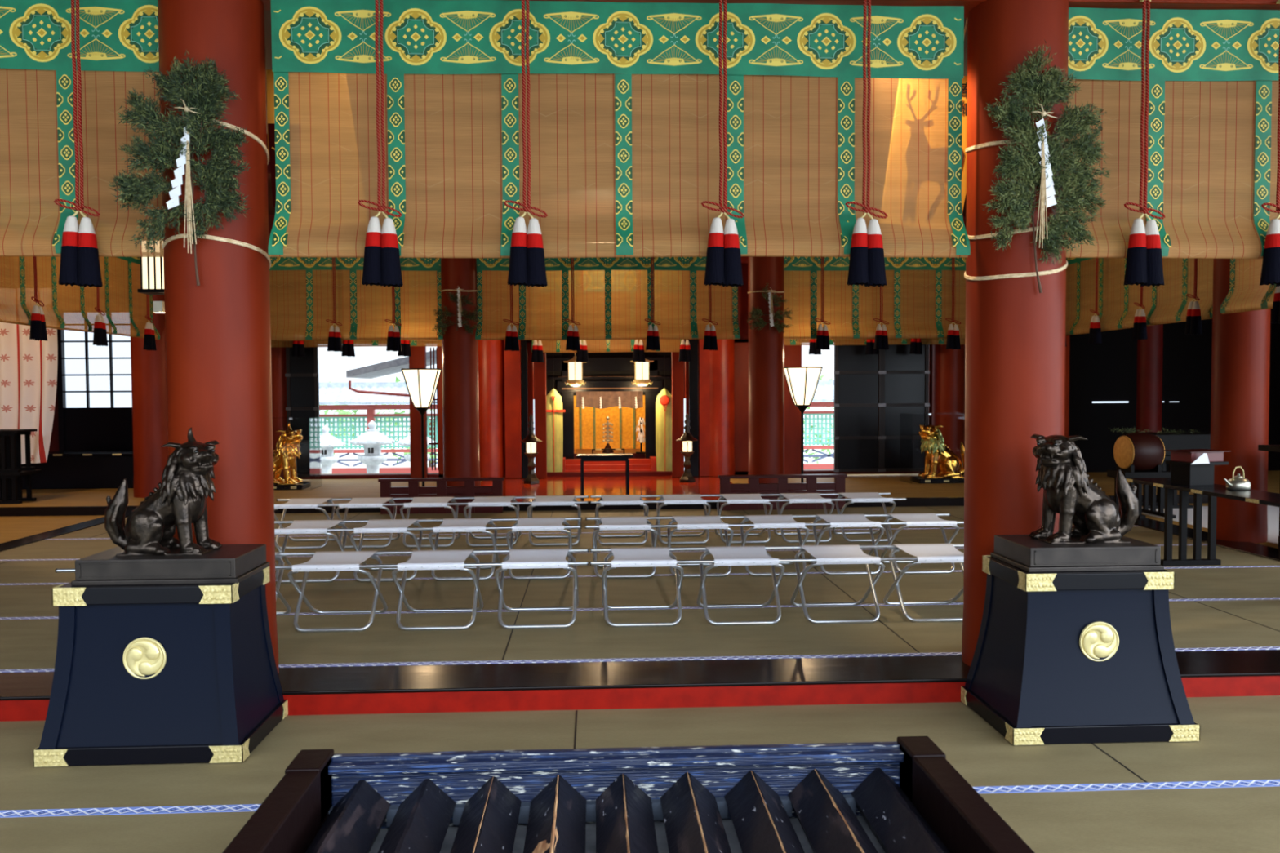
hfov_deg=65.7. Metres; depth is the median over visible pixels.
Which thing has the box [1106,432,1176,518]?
drum
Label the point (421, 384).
floor lamp
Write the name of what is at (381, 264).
tassel
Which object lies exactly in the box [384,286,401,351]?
tassel
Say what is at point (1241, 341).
pillar
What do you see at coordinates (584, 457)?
altar table
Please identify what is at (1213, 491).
table
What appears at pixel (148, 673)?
plinth
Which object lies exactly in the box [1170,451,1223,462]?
tray
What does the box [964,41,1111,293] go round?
branch
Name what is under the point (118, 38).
bamboo blind
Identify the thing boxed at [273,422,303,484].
statue
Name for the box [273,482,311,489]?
dais
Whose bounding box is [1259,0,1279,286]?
tassel
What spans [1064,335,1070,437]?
pillar
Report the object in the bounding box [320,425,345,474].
stone lantern
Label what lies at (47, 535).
sill
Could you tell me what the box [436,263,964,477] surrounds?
pillars
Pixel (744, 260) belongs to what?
beam
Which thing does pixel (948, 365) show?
pillar
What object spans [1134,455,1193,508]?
side table
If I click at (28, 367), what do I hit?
curtain
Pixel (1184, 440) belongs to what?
box
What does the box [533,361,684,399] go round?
wall
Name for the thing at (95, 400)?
sliding door
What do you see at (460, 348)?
pillar
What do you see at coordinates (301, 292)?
bamboo blind
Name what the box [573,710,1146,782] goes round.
joint
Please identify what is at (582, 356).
tassel
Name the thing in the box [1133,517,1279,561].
sill
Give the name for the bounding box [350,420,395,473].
stone lantern
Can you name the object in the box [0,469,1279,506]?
floor
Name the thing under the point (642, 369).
hanging lantern
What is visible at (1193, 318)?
tassel
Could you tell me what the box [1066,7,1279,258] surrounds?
bamboo blind
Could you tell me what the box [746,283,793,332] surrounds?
branch
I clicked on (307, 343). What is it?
bamboo blind
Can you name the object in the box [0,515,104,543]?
floor
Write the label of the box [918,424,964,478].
statue
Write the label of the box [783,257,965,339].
bamboo blind
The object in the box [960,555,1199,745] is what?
plinth
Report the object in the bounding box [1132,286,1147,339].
tassel
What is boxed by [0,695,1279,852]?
floor
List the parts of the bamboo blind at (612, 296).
rod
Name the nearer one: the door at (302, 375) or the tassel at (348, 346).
the tassel at (348, 346)
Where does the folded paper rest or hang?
on the box at (1182, 472)
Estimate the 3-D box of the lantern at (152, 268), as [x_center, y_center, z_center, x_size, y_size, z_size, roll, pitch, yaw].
[-4.245,-1.984,8.746,0.290,1.960,0.240,0,2,-3]
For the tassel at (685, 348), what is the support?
hanging from the beam
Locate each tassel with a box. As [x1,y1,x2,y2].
[29,256,47,341]
[53,0,102,287]
[93,286,107,346]
[143,294,156,350]
[291,340,305,356]
[325,257,342,351]
[341,340,355,356]
[357,0,403,287]
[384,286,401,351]
[397,340,411,356]
[503,0,547,287]
[503,284,519,351]
[531,340,544,362]
[564,257,580,351]
[575,339,588,362]
[632,339,645,362]
[644,257,660,351]
[678,339,691,361]
[701,0,744,287]
[702,284,717,350]
[808,339,821,355]
[814,257,830,350]
[844,0,887,286]
[865,338,878,355]
[873,285,888,350]
[909,338,922,354]
[945,257,960,349]
[1088,257,1102,343]
[1123,0,1164,286]
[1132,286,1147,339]
[1184,258,1202,334]
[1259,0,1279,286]
[1271,285,1279,324]
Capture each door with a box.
[284,346,320,477]
[833,345,883,472]
[881,344,929,471]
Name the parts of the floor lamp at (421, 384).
lamp shade, frame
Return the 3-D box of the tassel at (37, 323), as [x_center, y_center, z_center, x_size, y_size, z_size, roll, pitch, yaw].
[-6.083,-1.608,9.948,0.250,1.491,0.197,1,2,25]
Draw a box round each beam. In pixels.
[260,0,1279,18]
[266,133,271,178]
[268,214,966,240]
[740,256,748,263]
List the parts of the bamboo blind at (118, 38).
rod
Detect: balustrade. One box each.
[377,477,504,514]
[718,474,847,510]
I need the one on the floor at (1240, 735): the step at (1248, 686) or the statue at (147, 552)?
the step at (1248, 686)
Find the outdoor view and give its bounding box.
[319,380,834,473]
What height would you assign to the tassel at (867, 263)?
1.491 m
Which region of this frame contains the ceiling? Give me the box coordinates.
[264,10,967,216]
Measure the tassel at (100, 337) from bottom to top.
1.491 m
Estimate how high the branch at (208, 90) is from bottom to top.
1.128 m
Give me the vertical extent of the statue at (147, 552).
0.691 m
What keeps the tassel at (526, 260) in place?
hanging from the beam at (968, 5)
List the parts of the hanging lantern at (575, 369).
paper pane, frame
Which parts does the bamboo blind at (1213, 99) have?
rod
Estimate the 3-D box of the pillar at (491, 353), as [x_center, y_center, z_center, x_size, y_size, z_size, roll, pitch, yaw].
[-2.415,-0.330,15.904,0.514,2.300,0.514,0,2,-3]
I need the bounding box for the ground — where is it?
[330,424,834,467]
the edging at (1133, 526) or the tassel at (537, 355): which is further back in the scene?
the tassel at (537, 355)
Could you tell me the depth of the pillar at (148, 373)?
13.16 m
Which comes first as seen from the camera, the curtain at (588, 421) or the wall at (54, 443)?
the wall at (54, 443)
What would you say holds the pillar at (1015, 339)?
on the floor at (24, 643)
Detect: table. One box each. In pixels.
[576,453,633,499]
[1125,477,1279,566]
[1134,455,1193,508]
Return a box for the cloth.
[1142,505,1279,544]
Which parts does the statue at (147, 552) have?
panel moulding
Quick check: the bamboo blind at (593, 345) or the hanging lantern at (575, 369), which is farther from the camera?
the hanging lantern at (575, 369)
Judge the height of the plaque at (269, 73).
1.143 m
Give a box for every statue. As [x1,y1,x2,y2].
[71,427,269,586]
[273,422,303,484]
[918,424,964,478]
[991,434,1164,572]
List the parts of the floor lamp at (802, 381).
lamp shade, frame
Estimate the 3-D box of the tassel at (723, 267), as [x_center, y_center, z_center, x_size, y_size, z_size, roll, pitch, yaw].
[0.443,-1.463,5.084,0.197,1.491,0.250,1,2,25]
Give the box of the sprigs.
[1108,426,1199,434]
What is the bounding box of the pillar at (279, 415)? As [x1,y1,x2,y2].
[271,347,287,479]
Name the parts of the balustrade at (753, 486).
post, post, post, panel, rail, hand rail, post, post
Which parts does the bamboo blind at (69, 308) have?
rod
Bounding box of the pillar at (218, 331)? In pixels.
[157,0,279,673]
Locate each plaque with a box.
[266,69,275,207]
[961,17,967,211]
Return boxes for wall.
[48,384,58,451]
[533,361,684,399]
[1068,308,1279,472]
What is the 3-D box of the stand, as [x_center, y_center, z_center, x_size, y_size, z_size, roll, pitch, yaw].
[-8.086,0.507,12.668,0.600,0.930,0.500,0,2,-3]
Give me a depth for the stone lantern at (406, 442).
23.01 m
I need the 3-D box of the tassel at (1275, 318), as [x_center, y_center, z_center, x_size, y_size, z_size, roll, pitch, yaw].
[5.498,-1.614,8.388,0.250,1.491,0.197,1,2,25]
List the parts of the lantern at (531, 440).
paper pane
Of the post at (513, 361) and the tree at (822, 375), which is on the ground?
the tree at (822, 375)
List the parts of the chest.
lid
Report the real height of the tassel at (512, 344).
1.491 m
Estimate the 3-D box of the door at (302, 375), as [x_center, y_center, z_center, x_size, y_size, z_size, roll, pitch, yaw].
[-5.258,-0.279,15.482,0.510,2.140,0.084,0,2,-3]
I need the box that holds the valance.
[576,391,643,408]
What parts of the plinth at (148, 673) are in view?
rail, rail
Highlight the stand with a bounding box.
[0,429,41,504]
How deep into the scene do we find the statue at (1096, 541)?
4.71 m
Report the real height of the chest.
0.515 m
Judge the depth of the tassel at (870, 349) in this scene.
15.49 m
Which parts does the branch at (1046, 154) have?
stem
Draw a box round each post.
[408,346,427,478]
[503,340,522,478]
[520,340,528,478]
[533,352,546,478]
[671,351,684,477]
[688,339,698,476]
[697,339,710,476]
[783,345,801,474]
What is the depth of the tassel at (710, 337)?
13.43 m
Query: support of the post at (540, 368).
on the floor at (644, 485)
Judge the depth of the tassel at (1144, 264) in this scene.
5.13 m
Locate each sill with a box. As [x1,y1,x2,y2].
[0,494,1208,516]
[0,514,128,551]
[298,469,923,479]
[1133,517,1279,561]
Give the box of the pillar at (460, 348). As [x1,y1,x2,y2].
[440,257,480,486]
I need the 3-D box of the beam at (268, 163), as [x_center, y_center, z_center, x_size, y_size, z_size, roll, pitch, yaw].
[0.052,-2.532,9.375,23.000,0.360,0.260,0,2,-3]
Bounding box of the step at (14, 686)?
[0,648,1279,700]
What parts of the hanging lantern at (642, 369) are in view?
paper pane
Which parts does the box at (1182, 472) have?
lid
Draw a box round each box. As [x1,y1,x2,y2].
[222,736,1035,852]
[1123,431,1210,455]
[1164,448,1231,485]
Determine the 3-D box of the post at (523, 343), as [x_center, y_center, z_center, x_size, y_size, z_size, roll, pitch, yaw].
[-1.834,-0.330,15.801,0.090,2.300,0.140,0,2,-3]
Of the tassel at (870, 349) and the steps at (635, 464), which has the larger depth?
the steps at (635, 464)
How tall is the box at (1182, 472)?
0.281 m
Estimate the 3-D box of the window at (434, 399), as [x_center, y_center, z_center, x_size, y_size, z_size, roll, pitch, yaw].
[-3.199,-0.287,16.190,0.500,2.000,0.080,0,2,-3]
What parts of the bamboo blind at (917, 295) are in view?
rod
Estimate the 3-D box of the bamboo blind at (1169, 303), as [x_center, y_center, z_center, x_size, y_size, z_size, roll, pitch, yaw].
[5.711,-1.805,11.717,0.095,1.320,3.603,0,2,-3]
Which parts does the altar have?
panel, post, gilt moulding, panel, post, panel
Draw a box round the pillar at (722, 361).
[709,339,735,476]
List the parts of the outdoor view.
cross panel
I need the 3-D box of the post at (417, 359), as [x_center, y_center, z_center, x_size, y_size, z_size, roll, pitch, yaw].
[-3.537,-0.321,15.823,0.250,2.300,0.140,0,2,-3]
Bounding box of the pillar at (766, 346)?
[747,256,784,483]
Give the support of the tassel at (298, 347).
hanging from the beam at (744, 260)
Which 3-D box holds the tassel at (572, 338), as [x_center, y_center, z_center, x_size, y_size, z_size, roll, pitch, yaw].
[-0.887,-1.766,13.396,0.197,1.491,0.250,1,2,25]
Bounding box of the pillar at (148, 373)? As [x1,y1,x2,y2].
[130,294,168,497]
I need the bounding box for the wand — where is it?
[635,417,645,453]
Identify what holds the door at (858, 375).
on the floor at (644, 485)
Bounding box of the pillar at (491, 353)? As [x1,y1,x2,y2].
[478,340,505,477]
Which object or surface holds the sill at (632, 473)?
attached to the pillars at (741, 349)
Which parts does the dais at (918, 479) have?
name plate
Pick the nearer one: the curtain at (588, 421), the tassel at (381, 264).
the tassel at (381, 264)
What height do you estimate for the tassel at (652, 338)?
1.491 m
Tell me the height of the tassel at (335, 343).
1.491 m
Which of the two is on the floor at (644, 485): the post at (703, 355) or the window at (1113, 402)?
the post at (703, 355)
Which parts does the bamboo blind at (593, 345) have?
rod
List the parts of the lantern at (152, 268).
frame, paper pane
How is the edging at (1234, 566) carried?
on the floor at (24, 643)
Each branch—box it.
[108,49,271,285]
[431,285,482,336]
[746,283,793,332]
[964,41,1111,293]
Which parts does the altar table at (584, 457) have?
leg, leg, leg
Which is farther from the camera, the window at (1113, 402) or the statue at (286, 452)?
the window at (1113, 402)
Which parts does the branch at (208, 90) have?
stem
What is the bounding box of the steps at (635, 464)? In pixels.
[562,456,656,471]
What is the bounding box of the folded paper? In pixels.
[1191,453,1209,464]
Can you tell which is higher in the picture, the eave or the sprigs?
the eave
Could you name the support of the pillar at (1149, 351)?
on the floor at (644, 485)
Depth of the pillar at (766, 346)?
13.52 m
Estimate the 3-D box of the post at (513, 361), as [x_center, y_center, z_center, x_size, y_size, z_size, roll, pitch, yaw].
[-2.020,-0.329,15.812,0.260,2.300,0.140,0,2,-3]
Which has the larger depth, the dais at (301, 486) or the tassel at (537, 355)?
the tassel at (537, 355)
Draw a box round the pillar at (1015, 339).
[961,0,1068,666]
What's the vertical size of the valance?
0.294 m
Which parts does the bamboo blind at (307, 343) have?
rod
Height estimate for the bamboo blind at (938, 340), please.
1.320 m
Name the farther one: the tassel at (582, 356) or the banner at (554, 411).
the banner at (554, 411)
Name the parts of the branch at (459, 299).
stem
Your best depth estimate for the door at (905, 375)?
15.93 m
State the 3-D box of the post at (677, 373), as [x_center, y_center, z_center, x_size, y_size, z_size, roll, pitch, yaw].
[0.603,-0.344,15.813,0.180,2.300,0.140,0,2,-3]
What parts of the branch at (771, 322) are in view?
stem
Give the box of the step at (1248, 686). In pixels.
[0,675,1279,721]
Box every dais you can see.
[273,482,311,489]
[910,475,964,483]
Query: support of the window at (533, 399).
in the pillars at (741, 349)
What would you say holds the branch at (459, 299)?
attached to the pillar at (460, 348)
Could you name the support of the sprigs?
on the box at (1184, 440)
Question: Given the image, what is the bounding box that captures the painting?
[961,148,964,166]
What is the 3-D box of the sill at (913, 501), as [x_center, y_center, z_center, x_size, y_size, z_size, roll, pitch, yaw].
[-0.064,1.034,12.447,23.000,0.205,0.080,0,2,-3]
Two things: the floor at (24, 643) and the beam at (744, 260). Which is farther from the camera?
the beam at (744, 260)
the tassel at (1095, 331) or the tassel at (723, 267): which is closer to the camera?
the tassel at (723, 267)
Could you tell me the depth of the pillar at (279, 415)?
15.47 m
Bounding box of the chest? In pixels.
[21,450,133,489]
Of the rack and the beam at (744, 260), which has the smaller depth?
the beam at (744, 260)
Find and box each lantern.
[137,257,164,313]
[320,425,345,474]
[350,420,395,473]
[397,435,436,462]
[520,413,542,484]
[563,352,586,386]
[630,358,653,386]
[675,412,697,482]
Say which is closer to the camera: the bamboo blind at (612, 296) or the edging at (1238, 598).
the edging at (1238, 598)
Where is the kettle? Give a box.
[1223,466,1250,490]
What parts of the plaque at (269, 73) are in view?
painted panel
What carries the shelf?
attached to the stand
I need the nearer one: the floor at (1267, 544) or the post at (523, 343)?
the floor at (1267, 544)
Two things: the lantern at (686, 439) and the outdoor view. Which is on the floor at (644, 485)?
the lantern at (686, 439)
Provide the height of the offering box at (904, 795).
0.476 m
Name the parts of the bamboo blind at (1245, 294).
rod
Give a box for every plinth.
[33,566,288,767]
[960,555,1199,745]
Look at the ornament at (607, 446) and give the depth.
17.33 m
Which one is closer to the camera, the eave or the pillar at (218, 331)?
the pillar at (218, 331)
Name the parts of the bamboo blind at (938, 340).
rod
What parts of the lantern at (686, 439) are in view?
paper pane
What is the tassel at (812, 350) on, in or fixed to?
hanging from the beam at (744, 260)
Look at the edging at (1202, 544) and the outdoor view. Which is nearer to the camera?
the edging at (1202, 544)
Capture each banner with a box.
[546,352,564,472]
[655,387,671,471]
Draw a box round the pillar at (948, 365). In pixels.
[931,344,964,472]
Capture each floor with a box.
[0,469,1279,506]
[0,506,1279,669]
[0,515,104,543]
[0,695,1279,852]
[1142,502,1278,548]
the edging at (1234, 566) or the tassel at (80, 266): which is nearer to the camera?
the tassel at (80, 266)
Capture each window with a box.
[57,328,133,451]
[428,347,438,470]
[533,399,535,473]
[684,398,685,461]
[1092,400,1178,403]
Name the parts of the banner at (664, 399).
red cord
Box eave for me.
[346,350,436,396]
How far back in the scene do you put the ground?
38.64 m
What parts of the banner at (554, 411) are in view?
red cord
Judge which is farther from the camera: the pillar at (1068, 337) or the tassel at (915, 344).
the tassel at (915, 344)
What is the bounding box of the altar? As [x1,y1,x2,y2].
[546,351,671,459]
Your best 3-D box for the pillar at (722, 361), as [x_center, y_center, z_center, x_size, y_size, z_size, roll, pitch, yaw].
[1.281,-0.357,16.074,0.514,2.300,0.514,0,2,-3]
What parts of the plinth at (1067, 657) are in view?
rail, rail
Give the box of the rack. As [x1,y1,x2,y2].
[591,448,624,453]
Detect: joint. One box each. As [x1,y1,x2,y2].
[0,506,1279,660]
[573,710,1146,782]
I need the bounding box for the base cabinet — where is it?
[1257,444,1279,549]
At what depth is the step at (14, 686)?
5.21 m
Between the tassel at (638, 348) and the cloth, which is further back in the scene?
the tassel at (638, 348)
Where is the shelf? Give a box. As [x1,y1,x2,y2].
[0,469,41,475]
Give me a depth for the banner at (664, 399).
16.23 m
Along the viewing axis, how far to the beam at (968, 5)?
5.17 m
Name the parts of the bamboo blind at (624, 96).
rod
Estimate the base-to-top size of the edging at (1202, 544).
0.006 m
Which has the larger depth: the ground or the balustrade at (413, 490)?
the ground
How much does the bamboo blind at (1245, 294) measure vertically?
1.320 m
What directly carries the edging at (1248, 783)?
on the floor at (1240, 735)
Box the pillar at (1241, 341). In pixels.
[1210,258,1271,542]
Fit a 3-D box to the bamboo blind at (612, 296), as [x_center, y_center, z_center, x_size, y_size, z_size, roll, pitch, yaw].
[-0.434,-1.838,13.511,3.603,1.320,0.095,0,2,-3]
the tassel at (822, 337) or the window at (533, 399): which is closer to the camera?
the tassel at (822, 337)
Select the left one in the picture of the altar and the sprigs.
the altar
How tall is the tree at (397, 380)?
3.216 m
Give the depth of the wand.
17.02 m
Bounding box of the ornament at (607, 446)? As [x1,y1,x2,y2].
[602,416,613,453]
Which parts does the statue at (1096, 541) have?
panel moulding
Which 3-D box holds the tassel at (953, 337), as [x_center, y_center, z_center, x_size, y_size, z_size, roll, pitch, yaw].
[4.317,-1.803,13.635,0.197,1.491,0.250,1,2,25]
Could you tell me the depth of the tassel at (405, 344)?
15.16 m
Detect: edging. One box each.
[0,543,1207,560]
[0,565,1279,585]
[0,597,1279,619]
[0,646,1279,672]
[0,779,1279,817]
[45,525,1139,539]
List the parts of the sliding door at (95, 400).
pane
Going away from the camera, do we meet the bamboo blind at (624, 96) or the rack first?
the bamboo blind at (624, 96)
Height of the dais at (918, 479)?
0.068 m
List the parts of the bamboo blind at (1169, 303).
rod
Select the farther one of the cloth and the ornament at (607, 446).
the ornament at (607, 446)
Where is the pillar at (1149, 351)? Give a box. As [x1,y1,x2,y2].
[1136,324,1163,432]
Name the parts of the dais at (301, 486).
name plate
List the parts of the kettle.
spout, handle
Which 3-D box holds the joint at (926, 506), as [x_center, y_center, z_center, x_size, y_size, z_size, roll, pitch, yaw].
[-0.362,1.168,8.947,10.528,0.001,6.890,0,2,-3]
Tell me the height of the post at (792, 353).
2.300 m
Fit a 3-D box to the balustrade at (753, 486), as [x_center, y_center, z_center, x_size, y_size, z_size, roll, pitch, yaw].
[1.772,0.816,12.334,1.600,0.430,0.100,0,2,-3]
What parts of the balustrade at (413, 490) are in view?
post, post, rail, hand rail, panel, post, post, post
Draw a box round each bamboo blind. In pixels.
[0,0,164,257]
[0,256,159,340]
[267,0,970,258]
[269,254,443,341]
[271,340,441,347]
[475,257,740,340]
[531,339,681,352]
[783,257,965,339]
[783,337,964,345]
[1065,257,1213,335]
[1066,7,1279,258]
[1219,258,1275,314]
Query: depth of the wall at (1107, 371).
16.29 m
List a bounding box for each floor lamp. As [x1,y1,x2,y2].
[400,368,442,486]
[783,366,822,483]
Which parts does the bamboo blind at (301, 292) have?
rod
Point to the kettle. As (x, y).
(1238, 482)
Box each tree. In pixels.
[319,381,358,454]
[374,377,437,466]
[803,373,834,463]
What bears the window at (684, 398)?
in the pillars at (741, 349)
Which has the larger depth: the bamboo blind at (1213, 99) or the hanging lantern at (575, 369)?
the hanging lantern at (575, 369)
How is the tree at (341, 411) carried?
on the ground
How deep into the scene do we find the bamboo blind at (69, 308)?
10.97 m
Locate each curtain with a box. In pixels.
[0,322,57,464]
[573,395,644,459]
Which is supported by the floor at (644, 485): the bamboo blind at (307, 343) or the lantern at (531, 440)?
the lantern at (531, 440)
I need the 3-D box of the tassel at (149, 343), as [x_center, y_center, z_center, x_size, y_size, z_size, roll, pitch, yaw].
[-6.199,-1.701,12.444,0.250,1.491,0.197,1,2,25]

